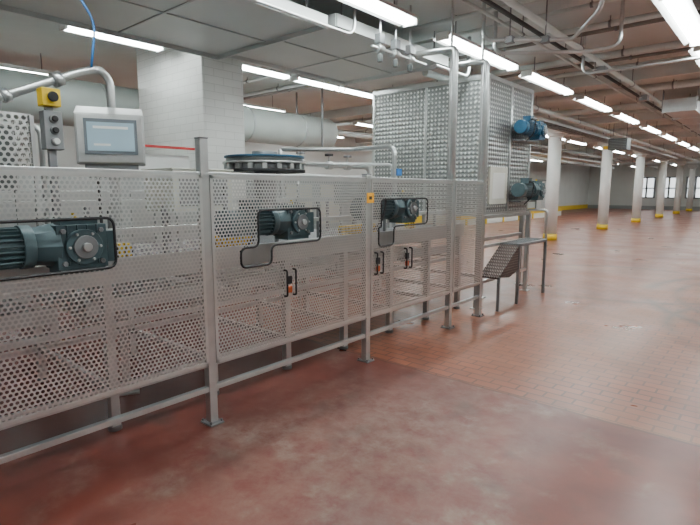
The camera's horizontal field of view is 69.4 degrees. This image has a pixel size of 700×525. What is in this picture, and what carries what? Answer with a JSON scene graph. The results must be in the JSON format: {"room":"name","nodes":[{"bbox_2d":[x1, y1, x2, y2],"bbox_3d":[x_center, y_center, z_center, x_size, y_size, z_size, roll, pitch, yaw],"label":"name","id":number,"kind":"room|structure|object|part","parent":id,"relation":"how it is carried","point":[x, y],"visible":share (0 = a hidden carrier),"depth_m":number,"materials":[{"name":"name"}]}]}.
{"room":"processing plant","nodes":[
{"label":"processing plant","id":0,"kind":"room"},
{"bbox_2d":[7,121,589,215],"bbox_3d":[3.656,-3.943,25.573,0.200,3.800,56.000,7,11,40],"label":"wall","id":1,"kind":"structure","parent":0,"point":[574,179],"depth_m":20.92,"materials":[{"name":"white paint"}]},
{"bbox_2d":[399,204,587,223],"bbox_3d":[3.744,-2.224,25.742,0.030,0.350,56.000,7,11,40],"label":"baseboard","id":2,"kind":"structure","parent":1,"relation":"attached to","point":[419,219],"depth_m":42.46,"materials":[{"name":"yellow paint"}]},
{"bbox_2d":[535,180,545,208],"bbox_3d":[14.245,-4.940,37.549,0.140,2.400,2.000,7,11,40],"label":"door","id":3,"kind":"structure","parent":1,"relation":"in","point":[539,204],"depth_m":37.54,"materials":[{"name":"grey paint"}]},
{"bbox_2d":[0,208,699,524],"bbox_3d":[12.072,-0.943,18.689,22.400,0.200,56.400,7,11,40],"label":"floor","id":4,"kind":"structure","parent":0,"point":[576,401],"depth_m":3.58,"materials":[{"name":"red tile"}]},
{"bbox_2d":[0,144,197,342],"bbox_3d":[-3.488,-0.260,5.625,1.240,2.130,3.590,7,11,40],"label":"machine","id":5,"kind":"object","parent":4,"relation":"on","point":[153,161],"visible":0.06,"depth_m":5.76,"materials":[{"name":"silver metal"}]},
{"bbox_2d":[73,106,145,395],"bbox_3d":[-1.784,-0.063,3.891,0.460,2.228,0.280,-3,9,-23],"label":"control panel","id":6,"kind":"object","parent":4,"relation":"on","point":[105,137],"visible":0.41,"depth_m":3.67,"materials":[{"name":"silver metal"}]},
{"bbox_2d":[136,47,250,300],"bbox_3d":[-2.346,-1.371,7.505,1.740,3.800,0.700,7,11,40],"label":"brick pier","id":7,"kind":"object","parent":4,"relation":"on","point":[183,96],"visible":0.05,"depth_m":6.94,"materials":[{"name":"grey paint"}]},
{"bbox_2d":[0,197,463,431],"bbox_3d":[-1.061,0.145,4.939,1.430,1.520,6.400,7,11,40],"label":"conveyor","id":8,"kind":"object","parent":4,"relation":"on","point":[262,254],"visible":0.38,"depth_m":4.25,"materials":[{"name":"silver metal"}]},
{"bbox_2d":[0,111,42,225],"bbox_3d":[-2.492,-0.425,3.023,0.424,0.970,1.004,7,11,40],"label":"hood","id":9,"kind":"object","parent":8,"relation":"on","point":[8,147],"visible":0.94,"depth_m":3.19,"materials":[{"name":"metal"}]},
{"bbox_2d":[36,87,64,217],"bbox_3d":[-1.902,-0.566,3.270,0.130,1.080,0.110,7,11,40],"label":"station","id":10,"kind":"object","parent":9,"relation":"attached to","point":[51,123],"visible":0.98,"depth_m":3.20,"materials":[{"name":"metal"}]},
{"bbox_2d":[0,213,114,274],"bbox_3d":[-1.758,-0.060,2.712,0.370,0.413,0.936,7,11,40],"label":"motor","id":11,"kind":"object","parent":8,"relation":"attached to","point":[59,246],"visible":0.98,"depth_m":2.75,"materials":[{"name":"grey paint"}]},
{"bbox_2d":[0,65,123,240],"bbox_3d":[-2.644,-0.762,3.575,0.275,1.481,1.941,7,11,40],"label":"tube","id":12,"kind":"object","parent":8,"relation":"on","point":[57,79],"visible":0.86,"depth_m":3.91,"materials":[{"name":"metal"}]},
{"bbox_2d":[141,168,233,246],"bbox_3d":[-1.477,-0.515,4.674,0.560,0.682,0.630,7,11,40],"label":"box","id":13,"kind":"object","parent":8,"relation":"on","point":[160,169],"visible":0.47,"depth_m":4.42,"materials":[{"name":"metal"}]},
{"bbox_2d":[222,151,305,207],"bbox_3d":[-0.948,-0.776,5.669,0.918,0.920,0.918,7,11,40],"label":"turntable","id":14,"kind":"object","parent":8,"relation":"on","point":[258,162],"visible":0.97,"depth_m":5.30,"materials":[{"name":"metal"}]},
{"bbox_2d":[334,182,396,227],"bbox_3d":[0.218,-0.778,6.628,0.560,0.652,0.730,7,11,40],"label":"box","id":15,"kind":"object","parent":8,"relation":"on","point":[388,222],"visible":0.12,"depth_m":6.41,"materials":[{"name":"silver metal"}]},
{"bbox_2d":[350,190,418,229],"bbox_3d":[0.375,-0.538,5.147,0.370,0.413,0.936,7,11,40],"label":"motor","id":16,"kind":"object","parent":8,"relation":"attached to","point":[395,211],"visible":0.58,"depth_m":5.14,"materials":[{"name":"grey paint"}]},
{"bbox_2d":[0,0,489,463],"bbox_3d":[-0.354,-0.911,4.273,0.581,3.800,5.855,7,11,40],"label":"fence","id":17,"kind":"object","parent":4,"relation":"on","point":[204,182],"visible":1,"depth_m":3.37,"materials":[{"name":"silver metal"}]},
{"bbox_3d":[-1.489,0.154,2.714,0.022,1.270,1.640,7,11,40],"label":"perforated panel","id":18,"kind":"part","parent":17,"relation":"part of","materials":[{"name":"metal"}]},
{"bbox_3d":[-0.960,0.154,3.387,0.130,1.940,0.110,7,11,40],"label":"post","id":19,"kind":"part","parent":17,"relation":"part of","materials":[{"name":"silver metal"}]},
{"bbox_2d":[214,200,313,250],"bbox_3d":[-0.650,-0.302,3.977,0.347,0.387,0.877,7,11,40],"label":"motor","id":20,"kind":"object","parent":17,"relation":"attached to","point":[286,224],"visible":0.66,"depth_m":3.96,"materials":[{"name":"grey paint"}]},
{"bbox_3d":[-0.380,-0.028,3.990,0.022,1.270,1.640,7,11,40],"label":"perforated panel","id":21,"kind":"part","parent":17,"relation":"part of","materials":[{"name":"metal"}]},
{"bbox_3d":[0.149,0.067,4.676,0.130,1.750,0.110,7,11,40],"label":"post","id":22,"kind":"part","parent":17,"relation":"part of","materials":[{"name":"silver metal"}]},
{"bbox_3d":[0.676,-0.201,5.206,0.022,1.270,1.480,7,11,40],"label":"perforated panel","id":23,"kind":"part","parent":17,"relation":"part of","materials":[{"name":"metal"}]},
{"bbox_3d":[1.423,-0.324,6.072,0.015,1.270,0.700,7,11,40],"label":"perforated panel","id":24,"kind":"part","parent":17,"relation":"part of","materials":[{"name":"metal"}]},
{"bbox_2d":[246,154,386,286],"bbox_3d":[-0.591,-0.892,9.712,1.240,2.230,3.240,7,11,40],"label":"machine","id":25,"kind":"object","parent":4,"relation":"on","point":[311,210],"visible":0.05,"depth_m":8.72,"materials":[{"name":"silver metal"}]},
{"bbox_2d":[278,145,401,307],"bbox_3d":[0.271,-0.450,6.892,1.450,2.148,2.055,7,11,40],"label":"process pipework","id":26,"kind":"object","parent":4,"relation":"on","point":[395,172],"visible":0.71,"depth_m":6.47,"materials":[{"name":"silver metal"}]},
{"bbox_2d":[428,215,445,222],"bbox_3d":[7.156,-3.767,27.887,1.950,2.800,8.100,7,11,40],"label":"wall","id":27,"kind":"structure","parent":4,"relation":"on","point":[428,215],"depth_m":25.18,"materials":[{"name":"white paint"}]},
{"bbox_2d":[372,73,539,298],"bbox_3d":[1.773,-1.231,8.544,2.270,3.230,1.660,7,11,40],"label":"machine housing","id":28,"kind":"object","parent":4,"relation":"on","point":[413,120],"visible":0.54,"depth_m":7.82,"materials":[{"name":"silver metal"}]},
{"bbox_2d":[511,178,546,204],"bbox_3d":[2.847,-1.132,8.044,0.370,0.413,0.936,7,11,40],"label":"motor","id":29,"kind":"object","parent":28,"relation":"on","point":[532,190],"visible":1,"depth_m":7.82,"materials":[{"name":"grey paint"}]},
{"bbox_2d":[514,115,547,141],"bbox_3d":[2.821,-2.059,7.880,0.347,0.387,0.877,7,11,40],"label":"motor","id":30,"kind":"object","parent":28,"relation":"on","point":[534,130],"visible":1,"depth_m":7.68,"materials":[{"name":"blue paint"}]},
{"bbox_2d":[469,209,547,311],"bbox_3d":[2.376,-0.100,7.381,0.385,1.319,1.830,7,11,40],"label":"platform","id":31,"kind":"object","parent":4,"relation":"on","point":[505,262],"visible":0.95,"depth_m":7.13,"materials":[{"name":"silver metal"}]},
{"bbox_2d":[456,208,561,225],"bbox_3d":[9.286,-2.603,27.867,0.300,0.500,13.500,7,11,40],"label":"wall","id":32,"kind":"structure","parent":4,"relation":"on","point":[534,214],"depth_m":26.76,"materials":[{"name":"white paint"}]},
{"bbox_2d":[543,128,567,239],"bbox_3d":[6.558,-2.516,16.327,0.620,3.580,0.620,7,11,40],"label":"column","id":33,"kind":"structure","parent":4,"relation":"on","point":[555,137],"depth_m":16.17,"materials":[{"name":"white paint"}]},
{"bbox_2d":[596,142,612,228],"bbox_3d":[10.601,-3.178,20.981,0.620,3.580,0.620,7,11,40],"label":"column","id":34,"kind":"structure","parent":4,"relation":"on","point":[607,155],"depth_m":20.85,"materials":[{"name":"white paint"}]},
{"bbox_2d":[631,151,648,221],"bbox_3d":[14.644,-3.840,25.634,0.620,3.580,0.620,7,11,40],"label":"column","id":35,"kind":"structure","parent":4,"relation":"on","point":[640,157],"depth_m":25.50,"materials":[{"name":"white paint"}]},
{"bbox_2d":[655,157,670,217],"bbox_3d":[18.687,-4.503,30.288,0.620,3.580,0.620,7,11,40],"label":"column","id":36,"kind":"structure","parent":4,"relation":"on","point":[663,162],"depth_m":30.16,"materials":[{"name":"white paint"}]},
{"bbox_2d":[673,161,686,213],"bbox_3d":[22.730,-5.165,34.941,0.620,3.580,0.620,7,11,40],"label":"column","id":37,"kind":"structure","parent":4,"relation":"on","point":[680,164],"depth_m":34.80,"materials":[{"name":"white paint"}]},
{"bbox_2d":[686,165,698,210],"bbox_3d":[26.643,-5.806,39.445,0.620,3.580,0.620,7,11,40],"label":"column","id":38,"kind":"structure","parent":4,"relation":"on","point":[692,172],"depth_m":39.30,"materials":[{"name":"white paint"}]},
{"bbox_2d":[0,0,699,165],"bbox_3d":[12.072,-4.903,18.125,22.400,0.200,56.400,7,11,40],"label":"ceiling","id":39,"kind":"structure","parent":0,"point":[23,39],"depth_m":7.89,"materials":[{"name":"concrete"}]},
{"bbox_2d":[0,53,53,74],"bbox_3d":[-5.496,-3.128,7.661,0.300,0.365,2.130,7,11,40],"label":"fluorescent light","id":40,"kind":"object","parent":39,"relation":"hanging from","point":[2,65],"visible":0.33,"depth_m":7.98,"materials":[{"name":"white paint"}]},
{"bbox_2d":[59,24,164,52],"bbox_3d":[-2.906,-2.926,6.239,0.300,0.365,1.230,7,11,40],"label":"fluorescent light","id":41,"kind":"object","parent":39,"relation":"hanging from","point":[65,28],"visible":0.49,"depth_m":6.22,"materials":[{"name":"white paint"}]},
{"bbox_2d":[0,0,327,59],"bbox_3d":[-2.256,-2.599,4.455,1.980,0.510,3.930,7,11,40],"label":"ceiling panel","id":42,"kind":"object","parent":39,"relation":"hanging from","point":[213,29],"visible":0.91,"depth_m":5.22,"materials":[{"name":"metal"}]},
{"bbox_2d":[81,0,94,67],"bbox_3d":[-2.040,-1.916,3.913,0.106,0.773,0.025,-4,9,-24],"label":"air hose","id":43,"kind":"object","parent":42,"relation":"hanging from","point":[82,1],"visible":1,"depth_m":3.94,"materials":[{"name":"plastic"}]},
{"bbox_2d":[0,68,337,146],"bbox_3d":[-4.330,-2.613,7.322,0.840,1.290,11.903,7,11,40],"label":"air duct","id":44,"kind":"object","parent":39,"relation":"hanging from","point":[266,126],"visible":0.52,"depth_m":8.00,"materials":[{"name":"metal"}]},
{"bbox_2d":[244,96,285,111],"bbox_3d":[-2.301,-3.651,11.338,0.300,0.365,2.130,7,11,40],"label":"fluorescent light","id":45,"kind":"object","parent":39,"relation":"hanging from","point":[245,104],"visible":0.34,"depth_m":11.64,"materials":[{"name":"white paint"}]},
{"bbox_2d":[242,61,291,79],"bbox_3d":[-1.439,-3.166,7.928,0.300,0.365,1.230,7,11,40],"label":"fluorescent light","id":46,"kind":"object","parent":39,"relation":"hanging from","point":[249,67],"visible":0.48,"depth_m":8.01,"materials":[{"name":"white paint"}]},
{"bbox_2d":[249,0,355,34],"bbox_3d":[-0.989,-2.540,4.240,0.052,0.566,3.218,7,11,40],"label":"pipe","id":47,"kind":"object","parent":39,"relation":"attached to","point":[260,2],"visible":0.92,"depth_m":4.94,"materials":[{"name":"silver metal"}]},
{"bbox_2d":[289,74,346,91],"bbox_3d":[-0.546,-3.312,8.956,0.300,0.365,1.230,7,11,40],"label":"fluorescent light","id":48,"kind":"object","parent":39,"relation":"hanging from","point":[297,78],"visible":0.76,"depth_m":8.85,"materials":[{"name":"white paint"}]},
{"bbox_2d":[227,2,447,84],"bbox_3d":[-0.120,-2.978,6.909,1.980,0.450,2.380,7,11,40],"label":"ceiling panel","id":49,"kind":"object","parent":39,"relation":"hanging from","point":[329,55],"visible":0.73,"depth_m":6.84,"materials":[{"name":"metal"}]},
{"bbox_2d":[330,84,392,98],"bbox_3d":[0.419,-3.470,10.067,0.300,0.365,2.130,7,11,40],"label":"fluorescent light","id":50,"kind":"object","parent":39,"relation":"hanging from","point":[350,90],"visible":0.4,"depth_m":9.69,"materials":[{"name":"white paint"}]},
{"bbox_2d":[352,117,372,126],"bbox_3d":[0.829,-4.164,14.941,0.300,0.365,2.130,7,11,40],"label":"fluorescent light","id":51,"kind":"object","parent":39,"relation":"hanging from","point":[361,123],"visible":0.41,"depth_m":14.35,"materials":[{"name":"white paint"}]},
{"bbox_2d":[338,0,417,27],"bbox_3d":[-0.002,-2.732,4.875,0.300,0.365,2.130,7,11,40],"label":"fluorescent light","id":52,"kind":"object","parent":39,"relation":"hanging from","point":[385,10],"visible":1,"depth_m":5.33,"materials":[{"name":"white paint"}]},
{"bbox_2d":[243,0,540,72],"bbox_3d":[1.194,-3.071,6.386,19.000,0.118,0.076,7,11,40],"label":"pipe","id":53,"kind":"object","parent":39,"relation":"attached to","point":[523,2],"visible":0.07,"depth_m":6.29,"materials":[{"name":"metal"}]},
{"bbox_2d":[370,0,426,71],"bbox_3d":[0.599,-2.686,5.959,0.090,0.760,1.100,7,11,40],"label":"valve","id":54,"kind":"object","parent":39,"relation":"attached to","point":[379,37],"visible":1,"depth_m":5.88,"materials":[{"name":"silver metal"}]},
{"bbox_2d":[243,0,621,83],"bbox_3d":[1.585,-3.138,6.836,19.000,0.113,0.066,7,11,40],"label":"pipe","id":55,"kind":"object","parent":39,"relation":"attached to","point":[591,4],"visible":0.52,"depth_m":6.30,"materials":[{"name":"metal"}]},
{"bbox_2d":[433,36,471,77],"bbox_3d":[1.405,-2.876,6.848,0.072,0.636,0.928,7,11,40],"label":"pipe","id":56,"kind":"object","parent":39,"relation":"attached to","point":[442,68],"visible":0.62,"depth_m":7.01,"materials":[{"name":"silver metal"}]},
{"bbox_2d":[310,113,613,168],"bbox_3d":[9.244,-5.716,26.461,0.196,0.538,35.000,7,11,40],"label":"pipe","id":57,"kind":"object","parent":39,"relation":"hanging from","point":[340,132],"visible":0.2,"depth_m":16.48,"materials":[{"name":"metal"}]},
{"bbox_2d":[243,3,699,96],"bbox_3d":[2.107,-3.206,7.439,19.000,0.148,0.096,7,11,40],"label":"pipe","id":58,"kind":"object","parent":39,"relation":"attached to","point":[610,23],"visible":0.48,"depth_m":6.65,"materials":[{"name":"metal"}]},
{"bbox_2d":[243,10,699,99],"bbox_3d":[2.303,-3.253,7.662,19.000,0.118,0.076,7,11,40],"label":"pipe","id":59,"kind":"object","parent":39,"relation":"attached to","point":[661,19],"visible":0.32,"depth_m":6.93,"materials":[{"name":"metal"}]},
{"bbox_2d":[433,15,520,71],"bbox_3d":[1.824,-3.031,6.977,0.300,0.365,2.130,7,11,40],"label":"fluorescent light","id":60,"kind":"object","parent":39,"relation":"hanging from","point":[464,45],"visible":0.94,"depth_m":6.81,"materials":[{"name":"white paint"}]},
{"bbox_2d":[301,60,699,119],"bbox_3d":[4.736,-3.493,9.711,22.000,0.220,0.320,7,11,40],"label":"overhead beam","id":61,"kind":"structure","parent":39,"relation":"attached to","point":[688,68],"depth_m":9.57,"materials":[{"name":"paint"}]},
{"bbox_2d":[354,107,661,137],"bbox_3d":[7.389,-4.057,13.521,19.000,0.178,0.116,7,11,40],"label":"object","id":62,"kind":"object","parent":39,"relation":"attached to","point":[654,109],"visible":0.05,"depth_m":13.82,"materials":[{"name":"metal"}]},
{"bbox_2d":[356,111,671,143],"bbox_3d":[8.681,-4.139,14.252,22.000,0.220,0.320,7,11,40],"label":"overhead beam","id":63,"kind":"structure","parent":39,"relation":"attached to","point":[646,116],"depth_m":14.94,"materials":[{"name":"paint"}]},
{"bbox_2d":[334,78,699,125],"bbox_3d":[5.172,-3.674,10.972,19.000,0.218,0.156,7,11,40],"label":"pipe","id":64,"kind":"object","parent":39,"relation":"hanging from","point":[691,82],"visible":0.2,"depth_m":10.67,"materials":[{"name":"metal"}]},
{"bbox_2d":[353,94,699,133],"bbox_3d":[6.606,-3.894,12.625,19.000,0.248,0.176,7,11,40],"label":"pipe","id":65,"kind":"object","parent":39,"relation":"hanging from","point":[631,106],"visible":0.35,"depth_m":12.90,"materials":[{"name":"metal"}]},
{"bbox_2d":[372,40,689,91],"bbox_3d":[5.425,-3.096,6.704,13.000,0.158,0.116,7,11,40],"label":"pipe","id":66,"kind":"object","parent":39,"relation":"attached to","point":[672,44],"visible":0.56,"depth_m":8.06,"materials":[{"name":"metal"}]},
{"bbox_2d":[518,57,574,95],"bbox_3d":[3.552,-3.314,8.966,0.300,0.365,2.130,7,11,40],"label":"fluorescent light","id":67,"kind":"object","parent":39,"relation":"hanging from","point":[533,76],"visible":1,"depth_m":8.81,"materials":[{"name":"white paint"}]},
{"bbox_2d":[422,70,699,162],"bbox_3d":[13.532,-5.197,22.277,0.136,0.388,37.800,7,11,40],"label":"pipe","id":68,"kind":"object","parent":39,"relation":"hanging from","point":[431,74],"visible":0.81,"depth_m":13.83,"materials":[{"name":"metal"}]},
{"bbox_2d":[531,144,617,165],"bbox_3d":[8.543,-5.024,22.173,0.674,0.700,22.540,7,11,40],"label":"overhead air duct","id":69,"kind":"object","parent":39,"relation":"attached to","point":[537,152],"visible":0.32,"depth_m":24.50,"materials":[{"name":"grey metal"}]},
{"bbox_2d":[565,136,586,144],"bbox_3d":[8.897,-4.859,19.824,0.300,0.365,2.130,7,11,40],"label":"fluorescent light","id":70,"kind":"object","parent":39,"relation":"hanging from","point":[570,140],"visible":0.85,"depth_m":19.67,"materials":[{"name":"white paint"}]},
{"bbox_2d":[460,0,699,138],"bbox_3d":[14.221,-4.921,20.119,0.052,0.326,40.200,7,11,40],"label":"pipe","id":71,"kind":"object","parent":39,"relation":"hanging from","point":[522,34],"visible":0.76,"depth_m":6.80,"materials":[{"name":"metal"}]},
{"bbox_2d":[500,0,664,106],"bbox_3d":[13.892,-4.783,19.226,0.096,0.348,42.000,7,11,40],"label":"pipe","id":72,"kind":"object","parent":39,"relation":"hanging from","point":[514,4],"visible":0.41,"depth_m":6.46,"materials":[{"name":"metal"}]},
{"bbox_2d":[592,62,694,131],"bbox_3d":[8.093,-3.619,12.582,0.140,0.120,13.885,7,11,40],"label":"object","id":73,"kind":"object","parent":72,"relation":"attached to","point":[645,97],"visible":0.71,"depth_m":7.69,"materials":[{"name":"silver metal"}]},
{"bbox_2d":[481,0,699,74],"bbox_3d":[3.067,-2.789,6.002,2.800,0.569,1.774,-5,10,-33],"label":"pipe","id":74,"kind":"object","parent":39,"relation":"attached to","point":[510,39],"visible":0.96,"depth_m":5.90,"materials":[{"name":"metal"}]},
{"bbox_2d":[481,0,699,135],"bbox_3d":[13.740,-4.818,19.353,0.066,0.313,42.000,7,11,40],"label":"pipe","id":75,"kind":"object","parent":39,"relation":"hanging from","point":[490,3],"visible":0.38,"depth_m":6.62,"materials":[{"name":"metal"}]},
{"bbox_2d":[573,90,611,111],"bbox_3d":[5.378,-3.613,11.068,0.300,0.365,2.130,7,11,40],"label":"fluorescent light","id":76,"kind":"object","parent":39,"relation":"hanging from","point":[584,99],"visible":0.9,"depth_m":10.93,"materials":[{"name":"white paint"}]},
{"bbox_2d":[531,144,657,167],"bbox_3d":[12.497,-5.586,25.652,0.136,0.568,32.000,7,11,40],"label":"pipe","id":77,"kind":"object","parent":39,"relation":"hanging from","point":[532,145],"visible":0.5,"depth_m":24.17,"materials":[{"name":"metal"}]},
{"bbox_2d":[498,47,692,77],"bbox_3d":[5.751,-3.172,7.076,13.000,0.113,0.066,7,11,40],"label":"pipe","id":78,"kind":"object","parent":39,"relation":"attached to","point":[630,57],"visible":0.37,"depth_m":8.21,"materials":[{"name":"metal"}]},
{"bbox_2d":[511,55,691,83],"bbox_3d":[6.077,-3.208,7.454,13.000,0.148,0.096,7,11,40],"label":"pipe","id":79,"kind":"object","parent":39,"relation":"attached to","point":[575,73],"visible":0.32,"depth_m":8.83,"materials":[{"name":"metal"}]},
{"bbox_2d":[533,108,677,158],"bbox_3d":[10.102,-4.723,19.129,0.470,0.440,25.100,7,11,40],"label":"cable tray","id":80,"kind":"object","parent":39,"relation":"hanging from","point":[551,124],"visible":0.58,"depth_m":16.11,"materials":[{"name":"metal"}]},
{"bbox_2d":[530,152,699,161],"bbox_3d":[20.810,-6.126,28.212,22.000,0.220,0.320,7,11,40],"label":"overhead beam","id":81,"kind":"structure","parent":39,"relation":"attached to","point":[681,153],"depth_m":30.39,"materials":[{"name":"paint"}]},
{"bbox_2d":[531,143,699,155],"bbox_3d":[16.767,-5.464,23.559,22.000,0.220,0.320,7,11,40],"label":"overhead beam","id":82,"kind":"structure","parent":39,"relation":"attached to","point":[676,146],"depth_m":24.79,"materials":[{"name":"metal"}]},
{"bbox_2d":[546,124,685,137],"bbox_3d":[10.062,-4.460,16.603,19.000,0.248,0.176,7,11,40],"label":"pipe","id":83,"kind":"object","parent":39,"relation":"hanging from","point":[671,126],"visible":0.12,"depth_m":16.97,"materials":[{"name":"metal"}]},
{"bbox_2d":[603,123,630,150],"bbox_3d":[8.675,-4.099,16.361,0.675,0.895,0.550,7,11,40],"label":"heater","id":84,"kind":"object","parent":39,"relation":"hanging from","point":[618,144],"visible":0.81,"depth_m":16.21,"materials":[{"name":"metal"}]},
{"bbox_2d":[535,131,699,145],"bbox_3d":[12.724,-4.802,18.905,22.000,0.220,0.320,7,11,40],"label":"overhead beam","id":85,"kind":"structure","parent":39,"relation":"attached to","point":[682,134],"depth_m":19.75,"materials":[{"name":"paint"}]},
{"bbox_2d":[611,102,641,123],"bbox_3d":[7.269,-3.923,13.244,0.300,0.365,2.130,7,11,40],"label":"fluorescent light","id":86,"kind":"object","parent":39,"relation":"hanging from","point":[620,115],"visible":0.9,"depth_m":13.10,"materials":[{"name":"white paint"}]},
{"bbox_2d":[561,158,698,164],"bbox_3d":[24.853,-6.789,32.866,22.000,0.220,0.320,7,11,40],"label":"overhead beam","id":87,"kind":"structure","parent":39,"relation":"attached to","point":[678,159],"depth_m":35.74,"materials":[{"name":"paint"}]},
{"bbox_2d":[639,124,660,133],"bbox_3d":[9.356,-4.265,15.646,0.300,0.365,2.130,7,11,40],"label":"fluorescent light","id":88,"kind":"object","parent":39,"relation":"hanging from","point":[647,127],"visible":0.91,"depth_m":15.51,"materials":[{"name":"white paint"}]},
{"bbox_2d":[658,130,676,140],"bbox_3d":[11.312,-4.585,17.898,0.300,0.365,2.130,7,11,40],"label":"fluorescent light","id":89,"kind":"object","parent":39,"relation":"hanging from","point":[665,135],"visible":0.89,"depth_m":17.72,"materials":[{"name":"white paint"}]},
{"bbox_2d":[652,0,699,46],"bbox_3d":[3.769,-2.842,5.648,0.300,0.365,2.130,7,11,40],"label":"fluorescent light","id":90,"kind":"object","parent":39,"relation":"hanging from","point":[682,16],"visible":0.9,"depth_m":5.54,"materials":[{"name":"white paint"}]},
{"bbox_2d":[661,86,699,134],"bbox_3d":[12.468,-4.338,16.928,0.624,0.580,17.440,7,11,40],"label":"air duct","id":91,"kind":"object","parent":39,"relation":"hanging from","point":[686,111],"visible":0.89,"depth_m":10.57,"materials":[{"name":"silver metal"}]},
{"bbox_2d":[675,139,689,146],"bbox_3d":[13.464,-4.938,20.375,0.300,0.365,2.130,7,11,40],"label":"fluorescent light","id":92,"kind":"object","parent":39,"relation":"hanging from","point":[680,142],"visible":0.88,"depth_m":20.18,"materials":[{"name":"white paint"}]},
{"bbox_2d":[686,143,698,150],"bbox_3d":[15.420,-5.258,22.627,0.300,0.365,2.130,7,11,40],"label":"fluorescent light","id":93,"kind":"object","parent":39,"relation":"hanging from","point":[691,147],"visible":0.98,"depth_m":22.50,"materials":[{"name":"white paint"}]},
{"bbox_2d":[688,46,699,66],"bbox_3d":[5.334,-3.098,7.449,0.300,0.365,2.130,7,11,40],"label":"fluorescent light","id":94,"kind":"object","parent":39,"relation":"hanging from","point":[695,51],"visible":0.83,"depth_m":6.88,"materials":[{"name":"white paint"}]},
{"bbox_2d":[588,163,699,206],"bbox_3d":[30.396,-5.924,39.498,22.400,3.800,0.200,7,11,40],"label":"wall","id":95,"kind":"structure","parent":0,"point":[622,176],"depth_m":44.43,"materials":[{"name":"white paint"}]},
{"bbox_2d":[588,205,699,209],"bbox_3d":[30.332,-4.178,39.649,21.970,0.300,0.030,7,11,40],"label":"baseboard","id":96,"kind":"structure","parent":95,"relation":"attached to","point":[589,206],"depth_m":43.81,"materials":[{"name":"grey paint"}]},
{"bbox_2d":[642,177,655,197],"bbox_3d":[25.528,-6.439,43.467,1.340,1.800,0.070,7,11,40],"label":"window","id":97,"kind":"structure","parent":95,"relation":"in","point":[649,183],"depth_m":43.33,"materials":[{"name":"glass"}]},
{"bbox_2d":[665,177,675,197],"bbox_3d":[26.779,-6.287,42.402,1.440,1.800,0.070,7,11,40],"label":"window","id":98,"kind":"structure","parent":95,"relation":"in","point":[670,181],"depth_m":42.32,"materials":[{"name":"glass"}]},
{"bbox_2d":[685,176,699,198],"bbox_3d":[28.182,-6.117,41.208,1.340,1.800,0.070,7,11,40],"label":"window","id":99,"kind":"structure","parent":95,"relation":"in","point":[696,195],"depth_m":41.18,"materials":[{"name":"glass"}]}
]}

